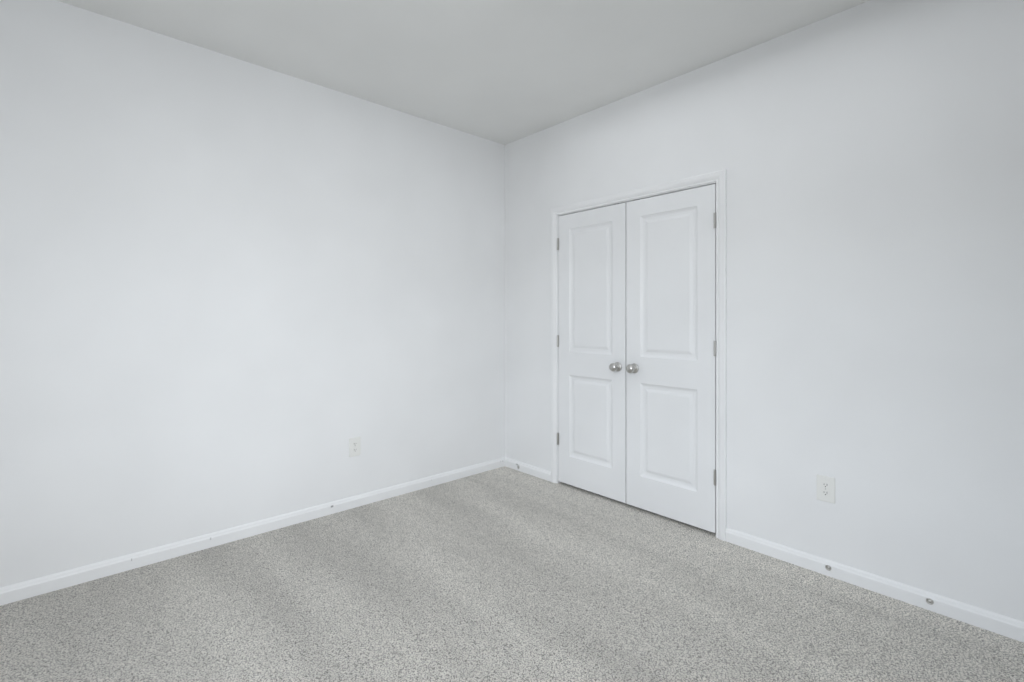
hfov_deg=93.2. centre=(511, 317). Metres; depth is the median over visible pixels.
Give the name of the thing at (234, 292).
wall
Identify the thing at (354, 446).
electrical outlet
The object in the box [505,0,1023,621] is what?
wall
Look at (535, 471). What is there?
baseboard
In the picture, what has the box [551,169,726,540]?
door frame
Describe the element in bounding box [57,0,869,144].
ceiling
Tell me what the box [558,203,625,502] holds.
closet door
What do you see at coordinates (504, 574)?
floor
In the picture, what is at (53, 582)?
baseboard
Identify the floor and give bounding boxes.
[0,466,1023,681]
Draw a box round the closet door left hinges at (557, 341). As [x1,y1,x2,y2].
[557,238,558,444]
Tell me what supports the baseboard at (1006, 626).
attached to the wall at (869, 156)
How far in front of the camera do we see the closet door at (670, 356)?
2.99 m
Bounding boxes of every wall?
[0,0,504,587]
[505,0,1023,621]
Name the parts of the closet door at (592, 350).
knob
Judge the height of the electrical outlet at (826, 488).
0.125 m
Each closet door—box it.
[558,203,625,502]
[626,184,715,532]
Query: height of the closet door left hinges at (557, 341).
1.571 m
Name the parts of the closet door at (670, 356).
knob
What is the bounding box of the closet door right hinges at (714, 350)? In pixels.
[714,212,715,485]
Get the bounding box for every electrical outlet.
[349,437,360,456]
[817,474,834,503]
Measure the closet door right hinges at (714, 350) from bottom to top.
1.571 m
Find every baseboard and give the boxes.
[0,457,503,605]
[504,457,550,481]
[726,528,1023,641]

